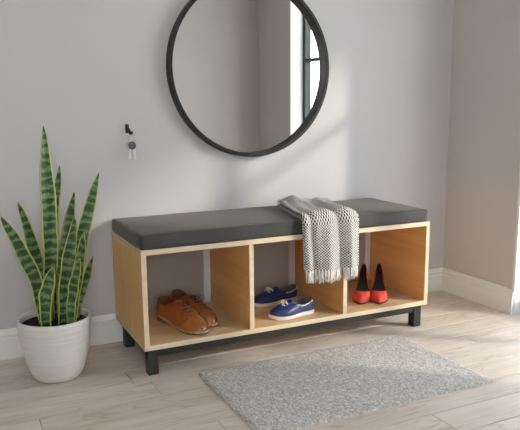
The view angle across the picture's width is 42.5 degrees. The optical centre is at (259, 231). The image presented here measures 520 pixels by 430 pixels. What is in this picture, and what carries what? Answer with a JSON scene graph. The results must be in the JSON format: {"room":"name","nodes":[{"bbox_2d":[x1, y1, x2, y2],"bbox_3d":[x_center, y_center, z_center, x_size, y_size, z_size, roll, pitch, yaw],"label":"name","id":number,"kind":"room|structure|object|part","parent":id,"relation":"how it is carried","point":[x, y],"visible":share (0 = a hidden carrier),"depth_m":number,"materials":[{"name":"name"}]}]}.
{"room":"entryway","nodes":[
{"label":"entryway","id":0,"kind":"room"},
{"bbox_2d":[0,0,453,329],"bbox_3d":[-1.026,-0.787,2.296,4.388,2.660,0.150,-6,12,-25],"label":"wall","id":1,"kind":"structure","parent":0,"point":[82,71],"depth_m":2.60,"materials":[{"name":"grey paint"}]},
{"bbox_2d":[125,124,132,134],"bbox_3d":[-0.493,-0.385,2.522,0.014,0.040,0.042,-10,14,-41],"label":"wall hook","id":2,"kind":"object","parent":1,"relation":"attached to","point":[127,129],"visible":1,"depth_m":2.53,"materials":[{"name":"black metal"}]},
{"bbox_2d":[127,134,136,159],"bbox_3d":[-0.484,-0.320,2.530,0.035,0.103,0.014,-6,12,-25],"label":"key","id":3,"kind":"object","parent":2,"relation":"hanging from","point":[131,145],"visible":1,"depth_m":2.53,"materials":[{"name":"metal"}]},
{"bbox_2d":[0,267,442,359],"bbox_3d":[-0.953,0.417,2.457,4.146,0.112,0.016,-6,12,-25],"label":"baseboard","id":4,"kind":"structure","parent":1,"relation":"attached to","point":[105,329],"depth_m":2.60,"materials":[{"name":"paint"}]},
{"bbox_2d":[166,0,328,156],"bbox_3d":[-0.033,-0.660,2.698,0.710,0.710,0.035,-6,12,-25],"label":"round mirror","id":5,"kind":"object","parent":1,"relation":"attached to","point":[249,78],"visible":1,"depth_m":2.71,"materials":[{"name":"black metal"}]},
{"bbox_2d":[0,290,519,429],"bbox_3d":[0.051,0.880,0.393,4.166,0.060,4.696,-6,12,-25],"label":"floor","id":6,"kind":"structure","parent":0,"point":[114,390],"depth_m":2.22,"materials":[{"name":"brown wood"}]},
{"bbox_2d":[0,126,98,383],"bbox_3d":[-0.689,0.080,2.231,0.265,0.853,0.241,0,11,5],"label":"potted snake plant","id":7,"kind":"object","parent":6,"relation":"on","point":[54,337],"visible":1,"depth_m":2.22,"materials":[{"name":"green plant"}]},
{"bbox_3d":[-0.698,0.393,2.291,0.241,0.216,0.241,-6,12,-25],"label":"pot","id":8,"kind":"part","parent":7,"relation":"part of","materials":[{"name":"white ceramic"}]},
{"bbox_2d":[112,221,429,375],"bbox_3d":[0.063,0.197,2.679,1.204,0.444,0.407,-6,12,-25],"label":"storage bench","id":9,"kind":"object","parent":6,"relation":"on","point":[227,276],"visible":0.75,"depth_m":2.65,"materials":[{"name":"brown wood"}]},
{"bbox_3d":[-0.509,0.397,2.592,0.037,0.093,0.037,-6,12,-25],"label":"leg","id":10,"kind":"part","parent":9,"relation":"part of","materials":[{"name":"black metal"}]},
{"bbox_3d":[-0.472,0.203,2.420,0.018,0.314,0.407,-6,12,-25],"label":"panel","id":11,"kind":"part","parent":9,"relation":"part of","materials":[{"name":"brown wood"}]},
{"bbox_3d":[-0.375,0.447,2.316,0.037,0.093,0.037,-6,12,-25],"label":"leg","id":12,"kind":"part","parent":9,"relation":"part of","materials":[{"name":"black metal"}]},
{"bbox_3d":[-0.381,0.154,2.681,0.376,0.314,0.006,-6,12,-25],"label":"panel","id":13,"kind":"part","parent":9,"relation":"part of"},
{"bbox_2d":[156,296,209,334],"bbox_3d":[-0.286,0.302,2.475,0.096,0.096,0.296,-9,14,-38],"label":"shoe","id":14,"kind":"object","parent":9,"relation":"on","point":[178,314],"visible":1,"depth_m":2.43,"materials":[{"name":"brown leather"}]},
{"bbox_2d":[171,289,218,326],"bbox_3d":[-0.258,0.287,2.555,0.096,0.096,0.296,-9,14,-38],"label":"shoe","id":15,"kind":"object","parent":9,"relation":"on","point":[199,306],"visible":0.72,"depth_m":2.50,"materials":[{"name":"brown leather"}]},
{"bbox_2d":[112,198,427,249],"bbox_3d":[0.058,-0.047,2.635,1.200,0.053,0.406,-6,12,-25],"label":"seat cushion","id":16,"kind":"object","parent":9,"relation":"on","point":[204,227],"visible":0.84,"depth_m":2.44,"materials":[{"name":"grey fabric"}]},
{"bbox_2d":[277,195,358,283],"bbox_3d":[0.222,0.015,2.670,0.246,0.287,0.443,-3,11,-14],"label":"throw blanket","id":17,"kind":"object","parent":16,"relation":"on","point":[330,229],"visible":1,"depth_m":2.49,"materials":[{"name":"grey fabric"}]},
{"bbox_3d":[-0.024,0.119,2.848,0.380,0.314,0.006,-6,12,-25],"label":"panel","id":18,"kind":"part","parent":9,"relation":"part of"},
{"bbox_3d":[0.061,-0.012,2.640,1.204,0.018,0.407,-6,12,-25],"label":"panel","id":19,"kind":"part","parent":9,"relation":"part of","materials":[{"name":"brown wood"}]},
{"bbox_3d":[0.064,0.315,2.701,1.204,0.018,0.407,-6,12,-25],"label":"panel","id":20,"kind":"part","parent":9,"relation":"part of","materials":[{"name":"brown wood"}]},
{"bbox_2d":[254,284,297,306],"bbox_3d":[0.057,0.259,2.772,0.232,0.064,0.084,-8,13,-36],"label":"shoe","id":21,"kind":"object","parent":9,"relation":"on","point":[271,296],"visible":0.92,"depth_m":2.75,"materials":[{"name":"blue fabric"}]},
{"bbox_3d":[0.137,0.367,2.548,1.096,0.030,0.024,-6,12,-25],"label":"rail","id":22,"kind":"part","parent":9,"relation":"part of","materials":[{"name":"black metal"}]},
{"bbox_2d":[268,296,313,319],"bbox_3d":[0.124,0.292,2.590,0.199,0.064,0.084,-7,12,-29],"label":"shoe","id":23,"kind":"object","parent":9,"relation":"on","point":[289,309],"visible":1,"depth_m":2.56,"materials":[{"name":"blue fabric"}]},
{"bbox_3d":[0.333,0.084,3.016,0.376,0.314,0.006,-6,12,-25],"label":"panel","id":24,"kind":"part","parent":9,"relation":"part of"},
{"bbox_2d":[353,264,370,303],"bbox_3d":[0.432,0.218,2.810,0.075,0.123,0.207,2,11,13],"label":"shoe","id":25,"kind":"object","parent":9,"relation":"on","point":[361,295],"visible":1,"depth_m":2.82,"materials":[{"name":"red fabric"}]},
{"bbox_2d":[370,264,387,303],"bbox_3d":[0.499,0.217,2.813,0.075,0.123,0.207,1,11,8],"label":"shoe","id":26,"kind":"object","parent":9,"relation":"on","point":[378,294],"visible":0.99,"depth_m":2.82,"materials":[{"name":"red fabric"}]},
{"bbox_3d":[0.597,0.099,2.922,0.018,0.314,0.407,-6,12,-25],"label":"panel","id":27,"kind":"part","parent":9,"relation":"part of","materials":[{"name":"brown wood"}]},
{"bbox_3d":[0.647,0.348,2.796,0.037,0.093,0.037,-6,12,-25],"label":"leg","id":28,"kind":"part","parent":9,"relation":"part of","materials":[{"name":"black metal"}]},
{"bbox_2d":[199,335,493,429],"bbox_3d":[0.283,0.493,2.265,0.860,0.008,0.510,-6,12,-25],"label":"rug","id":29,"kind":"object","parent":6,"relation":"on","point":[299,391],"visible":1,"depth_m":2.21,"materials":[{"name":"grey carpet"}]},
{"bbox_2d":[443,0,519,287],"bbox_3d":[1.401,-0.793,2.198,0.092,2.660,2.120,-6,12,-25],"label":"wall","id":30,"kind":"structure","parent":0,"point":[483,159],"depth_m":3.00,"materials":[{"name":"grey paint"}]},
{"bbox_2d":[442,267,514,314],"bbox_3d":[1.006,0.272,3.131,0.016,0.112,0.467,-6,12,-25],"label":"baseboard","id":31,"kind":"structure","parent":30,"relation":"attached to","point":[492,295],"depth_m":3.10,"materials":[{"name":"paint"}]},
{"bbox_2d":[512,170,519,313],"bbox_3d":[1.391,-0.611,2.252,0.096,2.162,1.168,-6,12,-25],"label":"trim","id":32,"kind":"structure","parent":30,"relation":"attached to","point":[516,269],"depth_m":2.90,"materials":[{"name":"paint"}]}
]}

